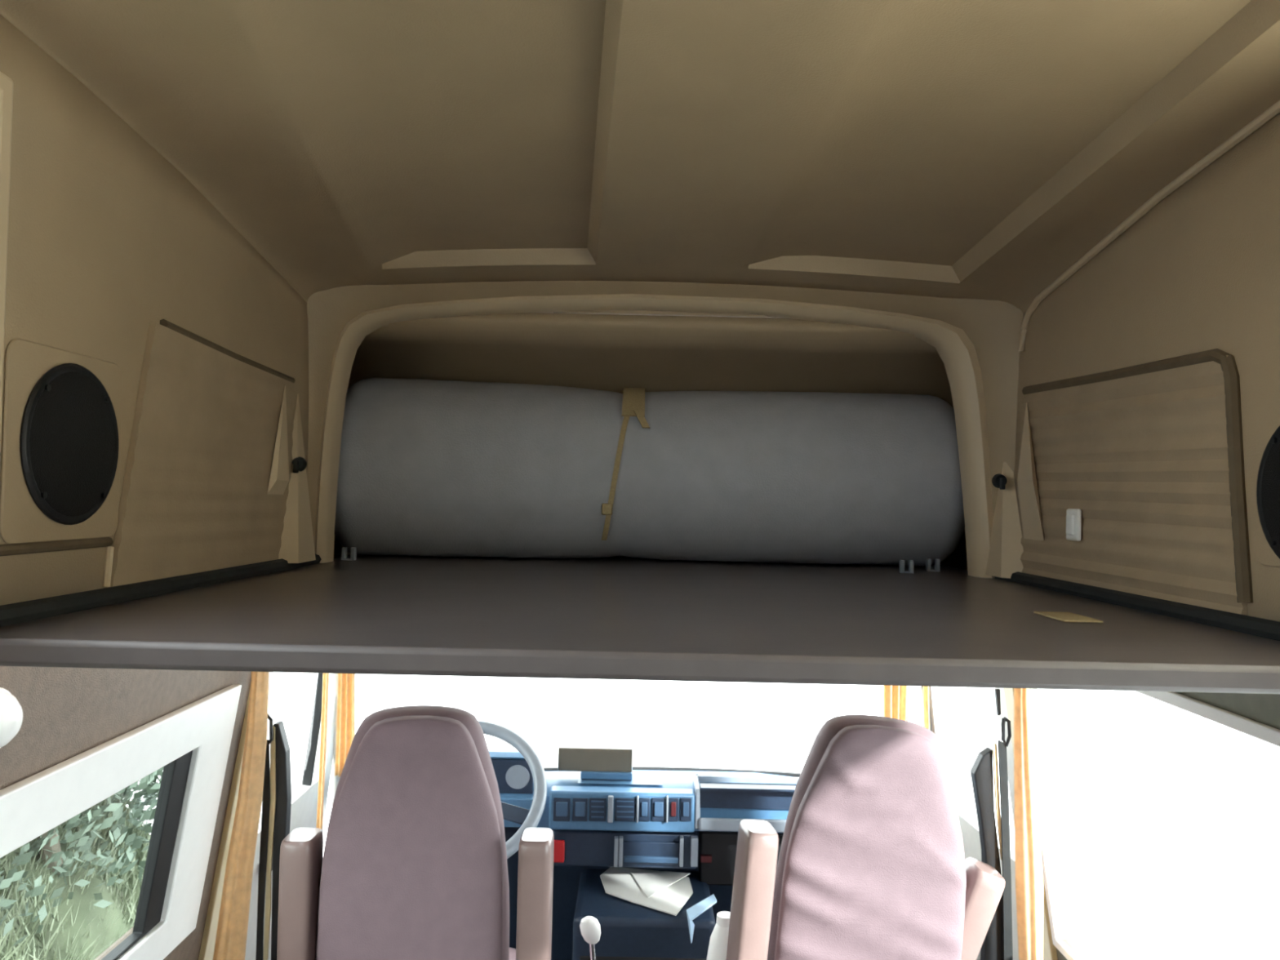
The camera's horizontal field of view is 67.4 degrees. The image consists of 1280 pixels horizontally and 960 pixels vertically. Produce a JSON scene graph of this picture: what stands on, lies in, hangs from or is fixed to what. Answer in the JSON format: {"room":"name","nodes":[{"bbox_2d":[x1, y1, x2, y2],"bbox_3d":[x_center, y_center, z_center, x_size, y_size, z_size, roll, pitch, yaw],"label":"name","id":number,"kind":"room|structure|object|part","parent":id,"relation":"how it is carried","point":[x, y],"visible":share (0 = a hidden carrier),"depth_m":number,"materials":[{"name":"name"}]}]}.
{"room":"vehicle interior","nodes":[
{"label":"vehicle interior","id":0,"kind":"room"},
{"bbox_2d":[0,666,251,959],"bbox_3d":[-0.936,0.930,0.131,0.198,1.605,4.100,1,-1,0],"label":"wall","id":1,"kind":"structure","parent":0,"point":[68,713],"depth_m":1.52,"materials":[{"name":"brown carpet"}]},
{"bbox_2d":[0,687,22,748],"bbox_3d":[-0.829,0.311,1.243,0.041,0.084,0.084,1,-1,0],"label":"wall lamp","id":2,"kind":"object","parent":1,"relation":"attached to","point":[11,711],"visible":1,"depth_m":1.24,"materials":[{"name":"white plastic"}]},
{"bbox_2d":[0,684,241,959],"bbox_3d":[-0.904,0.673,1.084,0.104,0.518,1.915,1,-1,0],"label":"window","id":3,"kind":"structure","parent":1,"relation":"in","point":[192,742],"depth_m":1.81,"materials":[{"name":"white plastic"}]},
{"bbox_2d":[198,686,250,959],"bbox_3d":[-0.941,0.999,2.180,0.211,1.550,0.080,1,-1,0],"label":"pillar","id":4,"kind":"structure","parent":1,"relation":"attached to","point":[207,946],"depth_m":2.15,"materials":[{"name":"beige metal"}]},
{"bbox_2d":[255,713,291,959],"bbox_3d":[-0.819,0.852,2.160,0.064,0.658,0.046,1,-1,0],"label":"belt","id":5,"kind":"object","parent":4,"relation":"attached to","point":[277,790],"visible":0.73,"depth_m":2.15,"materials":[{"name":"black fabric"}]},
{"bbox_2d":[244,671,336,959],"bbox_3d":[-0.963,0.993,2.575,0.195,1.476,0.757,1,-1,-2],"label":"door","id":6,"kind":"structure","parent":4,"relation":"attached to","point":[304,807],"depth_m":2.78,"materials":[{"name":"white paint"}]},
{"bbox_2d":[315,673,328,830],"bbox_3d":[-0.855,0.729,2.586,0.031,0.870,0.024,1,-1,0],"label":"curtain","id":7,"kind":"object","parent":6,"relation":"hanging from","point":[325,676],"visible":0.38,"depth_m":2.58,"materials":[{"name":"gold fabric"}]},
{"bbox_2d":[0,13,308,605],"bbox_3d":[-0.711,-0.208,0.094,0.030,0.749,3.980,1,-1,0],"label":"wall","id":8,"kind":"structure","parent":0,"point":[108,240],"depth_m":1.25,"materials":[{"name":"beige plastic"}]},
{"bbox_2d":[0,71,13,450],"bbox_3d":[-0.696,-0.222,0.660,0.030,0.440,0.752,1,-1,0],"label":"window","id":9,"kind":"structure","parent":8,"relation":"in","point":[6,82],"depth_m":1.03,"materials":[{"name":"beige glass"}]},
{"bbox_2d":[0,537,113,556],"bbox_3d":[-0.698,0.076,1.029,0.013,0.013,0.462,1,-1,0],"label":"trim","id":10,"kind":"structure","parent":8,"relation":"attached to","point":[7,549],"depth_m":1.13,"materials":[{"name":"beige plastic"}]},
{"bbox_2d":[0,337,122,543],"bbox_3d":[-0.697,-0.041,1.169,0.004,0.231,0.236,1,-1,0],"label":"speaker panel","id":11,"kind":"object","parent":8,"relation":"attached to","point":[21,520],"depth_m":1.09,"materials":[{"name":"beige plastic"}]},
{"bbox_2d":[19,363,119,524],"bbox_3d":[-0.690,-0.043,1.173,0.009,0.197,0.197,1,-1,0],"label":"speaker","id":12,"kind":"object","parent":8,"relation":"attached to","point":[69,440],"visible":1,"depth_m":1.16},
{"bbox_2d":[102,546,114,586],"bbox_3d":[-0.700,0.114,1.263,0.010,0.053,0.016,1,-1,0],"label":"trim","id":13,"kind":"structure","parent":8,"relation":"attached to","point":[109,550],"depth_m":1.26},
{"bbox_2d":[106,322,294,587],"bbox_3d":[-0.694,-0.028,1.582,0.010,0.380,0.638,1,-1,0],"label":"panel","id":14,"kind":"object","parent":8,"relation":"attached to","point":[194,498],"visible":0.83,"depth_m":1.50,"materials":[{"name":"beige wood"}]},
{"bbox_2d":[160,319,295,382],"bbox_3d":[-0.691,-0.212,1.647,0.014,0.033,0.516,1,-1,0],"label":"trim","id":15,"kind":"structure","parent":8,"relation":"attached to","point":[164,322],"depth_m":1.57,"materials":[{"name":"brown plastic"}]},
{"bbox_2d":[266,386,288,494],"bbox_3d":[-0.680,-0.077,1.814,0.011,0.210,0.079,1,-1,0],"label":"trim","id":16,"kind":"structure","parent":8,"relation":"attached to","point":[279,475],"depth_m":1.82,"materials":[{"name":"beige plastic"}]},
{"bbox_2d":[278,394,315,563],"bbox_3d":[-0.677,-0.007,1.897,0.044,0.337,0.113,1,-1,0],"label":"trim","id":17,"kind":"structure","parent":8,"relation":"attached to","point":[297,544],"depth_m":1.89,"materials":[{"name":"beige plastic"}]},
{"bbox_2d":[292,457,306,473],"bbox_3d":[-0.679,-0.030,1.902,0.030,0.033,0.026,1,-1,0],"label":"knob","id":18,"kind":"object","parent":8,"relation":"attached to","point":[300,464],"visible":1,"depth_m":1.90,"materials":[{"name":"black plastic"}]},
{"bbox_3d":[-0.680,-0.026,1.896,0.008,0.024,0.014,1,-1,0],"label":"lever","id":19,"kind":"part","parent":18,"relation":"part of","materials":[{"name":"black plastic"}]},
{"bbox_2d":[504,826,733,959],"bbox_3d":[-0.070,1.395,3.138,1.744,0.835,0.188,1,-1,-4],"label":"wall","id":20,"kind":"structure","parent":0,"point":[566,878],"depth_m":3.18,"materials":[{"name":"plastic"}]},
{"bbox_2d":[488,748,799,885],"bbox_3d":[-0.052,1.019,2.993,1.660,0.402,0.454,1,-1,0],"label":"dashboard","id":21,"kind":"object","parent":20,"relation":"attached to","point":[593,824],"visible":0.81,"depth_m":2.81,"materials":[{"name":"blue plastic"}]},
{"bbox_2d":[477,720,546,858],"bbox_3d":[-0.487,0.891,2.602,0.436,0.405,0.392,1,-1,33],"label":"steering wheel","id":22,"kind":"object","parent":21,"relation":"attached to","point":[531,818],"visible":0.28,"depth_m":2.60,"materials":[{"name":"grey plastic"}]},
{"bbox_3d":[-0.508,0.874,2.840,0.382,0.098,0.010,1,-1,0],"label":"instrument glass","id":23,"kind":"part","parent":21,"relation":"part of","materials":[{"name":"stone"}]},
{"bbox_2d":[553,797,570,821],"bbox_3d":[-0.227,0.954,2.783,0.048,0.066,0.016,1,-1,0],"label":"switch","id":24,"kind":"object","parent":21,"relation":"attached to","point":[562,806],"depth_m":2.78,"materials":[{"name":"plastic"}]},
{"bbox_2d":[572,797,587,821],"bbox_3d":[-0.173,0.954,2.783,0.043,0.066,0.016,1,-1,0],"label":"switch","id":25,"kind":"object","parent":21,"relation":"attached to","point":[580,805],"depth_m":2.78,"materials":[{"name":"plastic"}]},
{"bbox_2d":[589,797,606,821],"bbox_3d":[-0.123,0.954,2.783,0.048,0.066,0.016,1,-1,0],"label":"air vent","id":26,"kind":"object","parent":21,"relation":"attached to","point":[597,806],"depth_m":2.78,"materials":[{"name":"plastic"}]},
{"bbox_2d":[577,765,662,785],"bbox_3d":[-0.059,0.902,2.930,0.254,0.032,0.125,1,-1,0],"label":"box","id":27,"kind":"object","parent":21,"relation":"on","point":[585,777],"visible":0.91,"depth_m":2.90,"materials":[{"name":"blue plastic"}]},
{"bbox_2d":[558,746,632,772],"bbox_3d":[-0.136,0.851,2.924,0.225,0.070,0.024,1,-1,0],"label":"screen","id":28,"kind":"object","parent":27,"relation":"on","point":[570,758],"visible":1,"depth_m":2.91,"materials":[{"name":"beige plastic"}]},
{"bbox_3d":[-0.052,0.963,2.811,0.424,0.113,0.060,1,-1,0],"label":"switch panel","id":29,"kind":"part","parent":21,"relation":"part of","materials":[{"name":"blue plastic"}]},
{"bbox_2d":[614,797,635,821],"bbox_3d":[-0.043,0.954,2.783,0.059,0.065,0.016,1,-1,0],"label":"air vent","id":30,"kind":"object","parent":21,"relation":"attached to","point":[624,807],"depth_m":2.78,"materials":[{"name":"plastic"}]},
{"bbox_2d":[638,797,649,821],"bbox_3d":[0.013,0.954,2.783,0.032,0.066,0.016,1,-1,0],"label":"switch","id":31,"kind":"object","parent":21,"relation":"attached to","point":[643,802],"depth_m":2.78,"materials":[{"name":"plastic"}]},
{"bbox_3d":[0.033,1.106,2.799,0.158,0.017,0.018,1,-1,0],"label":"ashtray handle","id":32,"kind":"part","parent":21,"relation":"part of","materials":[{"name":"plastic"}]},
{"bbox_2d":[651,797,666,821],"bbox_3d":[0.054,0.954,2.783,0.041,0.066,0.016,1,-1,0],"label":"switch","id":33,"kind":"object","parent":21,"relation":"attached to","point":[658,804],"depth_m":2.78,"materials":[{"name":"plastic"}]},
{"bbox_2d":[668,797,679,821],"bbox_3d":[0.097,0.954,2.784,0.029,0.066,0.016,1,-1,0],"label":"switch","id":34,"kind":"object","parent":21,"relation":"attached to","point":[673,802],"depth_m":2.78,"materials":[{"name":"red plastic"}]},
{"bbox_2d":[680,797,691,821],"bbox_3d":[0.133,0.954,2.784,0.031,0.066,0.016,1,-1,0],"label":"switch","id":35,"kind":"object","parent":21,"relation":"attached to","point":[685,802],"depth_m":2.78,"materials":[{"name":"plastic"}]},
{"bbox_2d":[693,773,799,832],"bbox_3d":[0.430,0.960,2.848,0.538,0.124,0.153,1,-1,0],"label":"tray","id":36,"kind":"object","parent":21,"relation":"on","point":[720,802],"depth_m":2.82,"materials":[{"name":"plastic"}]},
{"bbox_2d":[543,766,800,777],"bbox_3d":[-0.048,0.640,3.048,1.767,0.684,0.383,1,-1,-4],"label":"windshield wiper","id":37,"kind":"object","parent":20,"relation":"in","point":[788,774],"depth_m":3.21,"materials":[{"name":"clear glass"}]},
{"bbox_2d":[0,0,1279,314],"bbox_3d":[0.051,-0.520,0.102,1.520,0.298,3.982,1,-1,0],"label":"ceiling","id":38,"kind":"structure","parent":0,"point":[980,149],"depth_m":1.33,"materials":[{"name":"beige plastic"}]},
{"bbox_2d":[333,312,968,570],"bbox_3d":[0.036,-0.056,2.475,1.710,0.587,0.792,1,-1,0],"label":"storage alcove","id":39,"kind":"structure","parent":0,"point":[612,353],"depth_m":2.31,"materials":[{"name":"beige plastic"}]},
{"bbox_2d":[306,280,1022,550],"bbox_3d":[0.034,-0.189,1.982,1.660,0.761,0.150,1,-1,0],"label":"wall","id":40,"kind":"structure","parent":0,"point":[993,326],"depth_m":2.03,"materials":[{"name":"beige plastic"}]},
{"bbox_2d":[315,293,995,577],"bbox_3d":[0.041,-0.104,2.067,1.457,0.592,0.072,1,-1,0],"label":"trim","id":41,"kind":"structure","parent":40,"relation":"attached to","point":[958,355],"depth_m":2.04,"materials":[{"name":"beige plastic"}]},
{"bbox_2d":[552,310,777,318],"bbox_3d":[0.024,-0.193,2.092,1.760,0.830,0.025,1,-1,0],"label":"trim","id":42,"kind":"structure","parent":40,"relation":"attached to","point":[618,312],"depth_m":2.08,"materials":[{"name":"beige plastic"}]},
{"bbox_2d":[1013,113,1279,959],"bbox_3d":[0.884,0.613,0.138,0.235,2.319,4.100,1,-1,0],"label":"wall","id":43,"kind":"structure","parent":0,"point":[1199,271],"depth_m":1.36,"materials":[{"name":"beige plastic"}]},
{"bbox_2d":[991,473,1007,489],"bbox_3d":[0.746,0.003,1.982,0.030,0.033,0.026,1,-1,0],"label":"knob","id":44,"kind":"object","parent":43,"relation":"attached to","point":[999,481],"visible":1,"depth_m":1.98,"materials":[{"name":"black plastic"}]},
{"bbox_3d":[0.746,0.008,1.976,0.008,0.024,0.014,1,-1,0],"label":"lever","id":45,"kind":"part","parent":44,"relation":"part of","materials":[{"name":"black plastic"}]},
{"bbox_2d":[985,462,1023,578],"bbox_3d":[0.757,0.024,1.992,0.044,0.353,0.142,1,-1,0],"label":"trim","id":46,"kind":"structure","parent":43,"relation":"attached to","point":[1006,551],"depth_m":1.98,"materials":[{"name":"beige plastic"}]},
{"bbox_2d":[1017,402,1044,540],"bbox_3d":[0.761,-0.020,1.869,0.015,0.271,0.096,1,-1,0],"label":"trim","id":47,"kind":"structure","parent":43,"relation":"attached to","point":[1031,518],"depth_m":1.88,"materials":[{"name":"beige plastic"}]},
{"bbox_2d":[1004,688,1057,959],"bbox_3d":[0.897,1.039,2.180,0.211,1.550,0.080,1,-1,0],"label":"pillar","id":48,"kind":"structure","parent":43,"relation":"attached to","point":[1049,948],"depth_m":2.17,"materials":[{"name":"beige metal"}]},
{"bbox_2d":[906,685,1018,959],"bbox_3d":[0.896,1.035,2.636,0.212,1.476,0.873,1,-1,0],"label":"door","id":49,"kind":"structure","parent":48,"relation":"attached to","point":[968,820],"depth_m":2.55,"materials":[{"name":"white paint"}]},
{"bbox_2d":[922,686,929,729],"bbox_3d":[0.820,0.768,2.725,0.045,0.870,0.024,1,-1,0],"label":"curtain","id":50,"kind":"object","parent":49,"relation":"hanging from","point":[925,689],"visible":0.2,"depth_m":2.73,"materials":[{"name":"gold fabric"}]},
{"bbox_2d":[970,688,1013,959],"bbox_3d":[0.793,0.828,2.161,0.091,0.708,0.046,1,-1,0],"label":"belt","id":51,"kind":"object","parent":48,"relation":"attached to","point":[997,944],"visible":0.93,"depth_m":2.15,"materials":[{"name":"black fabric"}]},
{"bbox_2d":[1020,355,1248,615],"bbox_3d":[0.773,0.004,1.579,0.012,0.380,0.704,1,-1,0],"label":"panel","id":52,"kind":"object","parent":43,"relation":"attached to","point":[1143,458],"visible":0.77,"depth_m":1.48,"materials":[{"name":"beige wood"}]},
{"bbox_2d":[1066,508,1081,541],"bbox_3d":[0.758,0.078,1.683,0.013,0.056,0.048,1,-1,0],"label":"light switch","id":53,"kind":"object","parent":52,"relation":"attached to","point":[1073,516],"visible":1,"depth_m":1.67,"materials":[{"name":"white plastic"}]},
{"bbox_2d":[1022,348,1253,603],"bbox_3d":[0.775,-0.016,1.575,0.019,0.361,0.714,1,-1,0],"label":"trim","id":54,"kind":"structure","parent":43,"relation":"attached to","point":[1228,366],"depth_m":1.25,"materials":[{"name":"beige plastic"}]},
{"bbox_2d":[1018,100,1279,351],"bbox_3d":[0.785,-0.408,0.742,0.014,0.242,2.467,1,-1,0],"label":"trim","id":55,"kind":"structure","parent":43,"relation":"attached to","point":[1274,109],"depth_m":1.47,"materials":[{"name":"beige plastic"}]},
{"bbox_2d":[1032,690,1279,959],"bbox_3d":[0.877,0.664,1.127,0.130,0.685,2.010,1,-1,0],"label":"window","id":56,"kind":"structure","parent":43,"relation":"in","point":[1262,731],"depth_m":1.46,"materials":[{"name":"white plastic"}]},
{"bbox_2d":[1253,524,1279,567],"bbox_3d":[0.776,0.078,1.105,0.004,0.054,0.213,1,-1,0],"label":"trim","id":57,"kind":"structure","parent":43,"relation":"attached to","point":[1264,554],"depth_m":1.19,"materials":[{"name":"beige plastic"}]},
{"bbox_2d":[1256,426,1279,559],"bbox_3d":[0.771,0.013,1.102,0.009,0.197,0.197,1,-1,0],"label":"speaker","id":58,"kind":"object","parent":43,"relation":"attached to","point":[1268,487],"visible":1,"depth_m":1.17},
{"bbox_2d":[1261,434,1279,550],"bbox_3d":[0.771,0.013,1.102,0.008,0.180,0.180,1,-1,0],"label":"grille","id":59,"kind":"object","parent":58,"relation":"attached to","point":[1270,460],"depth_m":1.17,"materials":[{"name":"plastic"}]},
{"bbox_3d":[-0.039,1.793,0.639,2.000,0.060,5.150,1,-1,0],"label":"floor","id":60,"kind":"structure","parent":0,"visible":0},
{"bbox_2d":[276,705,554,959],"bbox_3d":[-0.478,1.147,2.289,0.594,1.279,0.657,1,-1,0],"label":"seat","id":61,"kind":"object","parent":60,"relation":"on","point":[413,864],"visible":1,"depth_m":2.00,"materials":[{"name":"pink fabric"}]},
{"bbox_3d":[-0.724,0.955,2.041,0.070,0.400,0.100,1,-1,0],"label":"armrest","id":62,"kind":"part","parent":61,"relation":"part of","materials":[{"name":"pink fabric"}]},
{"bbox_3d":[-0.481,0.934,2.029,0.380,0.857,0.088,1,-1,-9],"label":"panel","id":63,"kind":"part","parent":61,"relation":"part of","materials":[{"name":"pink fabric"}]},
{"bbox_2d":[509,947,515,959],"bbox_3d":[-0.487,1.335,2.364,0.480,0.185,0.500,1,-1,0],"label":"seat cushion","id":64,"kind":"object","parent":61,"relation":"on","point":[512,951],"depth_m":2.53,"materials":[{"name":"pink fabric"}]},
{"bbox_3d":[-0.224,0.955,2.041,0.071,0.400,0.100,1,-1,0],"label":"armrest","id":65,"kind":"part","parent":61,"relation":"part of","materials":[{"name":"pink fabric"}]},
{"bbox_2d":[579,915,600,959],"bbox_3d":[-0.101,1.445,2.391,0.180,0.703,0.180,1,-1,0],"label":"lever","id":66,"kind":"object","parent":60,"relation":"on","point":[589,926],"visible":1,"depth_m":2.38,"materials":[{"name":"white plastic"}]},
{"bbox_3d":[-0.124,1.124,2.398,0.054,0.061,0.047,1,-1,0],"label":"knob","id":67,"kind":"part","parent":66,"relation":"part of","materials":[{"name":"white plastic"}]},
{"bbox_2d":[572,868,715,959],"bbox_3d":[0.006,1.502,2.803,0.394,0.590,0.374,1,-1,0],"label":"engine cover","id":68,"kind":"object","parent":60,"relation":"on","point":[629,931],"visible":0.73,"depth_m":2.63,"materials":[{"name":"plastic"}]},
{"bbox_3d":[0.009,1.403,2.625,0.354,0.200,0.014,1,-1,0],"label":"carpet panel","id":69,"kind":"part","parent":68,"relation":"part of","materials":[{"name":"black carpet"}]},
{"bbox_2d":[600,866,693,915],"bbox_3d":[0.018,1.183,2.814,0.303,0.041,0.218,1,-1,28],"label":"paper sheet","id":70,"kind":"object","parent":68,"relation":"on","point":[665,891],"visible":0.98,"depth_m":2.80,"materials":[{"name":"white paper"}]},
{"bbox_2d":[686,893,716,943],"bbox_3d":[0.163,1.199,2.634,0.046,0.056,0.198,1,-1,28],"label":"card","id":71,"kind":"object","parent":68,"relation":"on","point":[697,909],"visible":1,"depth_m":2.61,"materials":[{"name":"paper"}]},
{"bbox_2d":[706,911,730,959],"bbox_3d":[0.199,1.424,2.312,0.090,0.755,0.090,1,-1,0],"label":"bottle","id":72,"kind":"object","parent":60,"relation":"on","point":[717,947],"visible":0.66,"depth_m":2.30,"materials":[{"name":"white plastic"}]},
{"bbox_3d":[0.206,1.060,2.319,0.044,0.026,0.044,1,-1,0],"label":"lid","id":73,"kind":"part","parent":72,"relation":"part of","materials":[{"name":"white plastic"}]},
{"bbox_2d":[725,715,1005,959],"bbox_3d":[0.470,1.167,2.293,0.609,1.280,0.647,1,-1,0],"label":"seat","id":74,"kind":"object","parent":60,"relation":"on","point":[872,864],"visible":1,"depth_m":2.00,"materials":[{"name":"pink fabric"}]},
{"bbox_3d":[0.234,0.937,2.042,0.106,0.404,0.104,1,-1,0],"label":"armrest","id":75,"kind":"part","parent":74,"relation":"part of","materials":[{"name":"pink fabric"}]},
{"bbox_3d":[0.493,0.954,2.106,0.424,0.859,0.162,6,-1,7],"label":"backrest","id":76,"kind":"part","parent":74,"relation":"part of","materials":[{"name":"pink fabric"}]},
{"bbox_3d":[0.484,0.955,2.031,0.380,0.857,0.085,6,-1,7],"label":"panel","id":77,"kind":"part","parent":74,"relation":"part of","materials":[{"name":"pink fabric"}]},
{"bbox_3d":[0.675,1.028,2.080,0.205,0.397,0.100,1,-1,0],"label":"armrest","id":78,"kind":"part","parent":74,"relation":"part of","materials":[{"name":"pink fabric"}]},
{"bbox_3d":[-0.006,0.267,2.585,1.800,0.069,1.060,1,-1,0],"label":"ceiling","id":79,"kind":"structure","parent":0,"visible":0},
{"bbox_2d":[213,671,269,959],"bbox_3d":[-0.876,0.696,2.090,0.120,0.915,0.040,1,-1,0],"label":"curtain","id":80,"kind":"object","parent":79,"relation":"hanging from","point":[230,944],"visible":0.78,"depth_m":2.08,"materials":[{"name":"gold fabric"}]},
{"bbox_2d":[330,673,340,805],"bbox_3d":[-0.920,0.645,2.915,0.036,0.750,0.263,2,-1,-13],"label":"pillar","id":81,"kind":"structure","parent":79,"relation":"attached to","point":[334,677],"depth_m":2.95,"materials":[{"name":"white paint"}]},
{"bbox_2d":[334,673,355,777],"bbox_3d":[-0.863,0.585,2.829,0.058,0.573,0.032,1,-1,0],"label":"curtain","id":82,"kind":"object","parent":79,"relation":"hanging from","point":[345,719],"visible":0.6,"depth_m":2.83,"materials":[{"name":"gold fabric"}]},
{"bbox_2d":[0,546,1279,693],"bbox_3d":[0.036,0.187,1.863,1.474,0.054,1.867,1,-1,0],"label":"platform","id":83,"kind":"object","parent":79,"relation":"on","point":[616,617],"visible":0.95,"depth_m":1.13,"materials":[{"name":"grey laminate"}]},
{"bbox_2d":[334,377,964,565],"bbox_3d":[0.021,-0.021,2.356,1.484,0.429,0.463,1,-1,0],"label":"roll","id":84,"kind":"object","parent":83,"relation":"on","point":[433,468],"visible":0.98,"depth_m":2.16,"materials":[{"name":"grey fabric"}]},
{"bbox_3d":[0.584,0.187,1.312,0.052,0.003,0.100,1,-1,0],"label":"plate","id":85,"kind":"part","parent":83,"relation":"part of","materials":[{"name":"gold metal"}]},
{"bbox_2d":[883,685,906,720],"bbox_3d":[0.796,0.617,2.989,0.080,0.558,0.036,1,-1,0],"label":"curtain","id":86,"kind":"object","parent":79,"relation":"hanging from","point":[895,697],"visible":0.17,"depth_m":2.99,"materials":[{"name":"yellow fabric"}]},
{"bbox_2d":[1013,688,1044,959],"bbox_3d":[0.837,0.732,2.059,0.074,0.915,0.042,1,-1,0],"label":"curtain","id":87,"kind":"object","parent":79,"relation":"hanging from","point":[1029,890],"visible":0.77,"depth_m":2.05,"materials":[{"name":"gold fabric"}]},
{"label":"outside","id":88,"kind":"structure","parent":0,"visible":0},
{"bbox_2d":[125,671,1279,959],"bbox_3d":[-0.057,2.600,14.951,120.000,0.200,150.000,1,-1,0],"label":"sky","id":89,"kind":"structure","parent":88,"point":[1167,816],"depth_m":8.44,"materials":[{"name":"concrete"}]},
{"bbox_2d":[0,795,150,959],"bbox_3d":[-2.674,1.515,1.119,1.919,1.300,6.300,1,-1,0],"label":"bank","id":90,"kind":"object","parent":89,"relation":"on","point":[112,934],"visible":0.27,"depth_m":3.60,"materials":[{"name":"green plant"}]},
{"bbox_2d":[36,826,63,874],"bbox_3d":[-2.202,0.579,3.667,0.101,1.909,0.618,1,-1,21],"label":"young tree","id":91,"kind":"object","parent":90,"relation":"on","point":[46,846],"visible":0.03,"depth_m":3.62,"materials":[{"name":"green plant"}]},
{"bbox_2d":[0,766,164,946],"bbox_3d":[-2.656,0.906,2.005,1.274,1.298,5.339,1,-1,6],"label":"foliage","id":92,"kind":"object","parent":90,"relation":"on","point":[85,838],"visible":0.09,"depth_m":3.65,"materials":[{"name":"green plant"}]},
{"bbox_2d":[0,787,152,959],"bbox_3d":[-2.160,1.609,1.615,0.887,1.195,5.432,1,-1,0],"label":"bush","id":93,"kind":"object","parent":89,"relation":"on","point":[8,953],"depth_m":3.55,"materials":[{"name":"green plant"}]}
]}

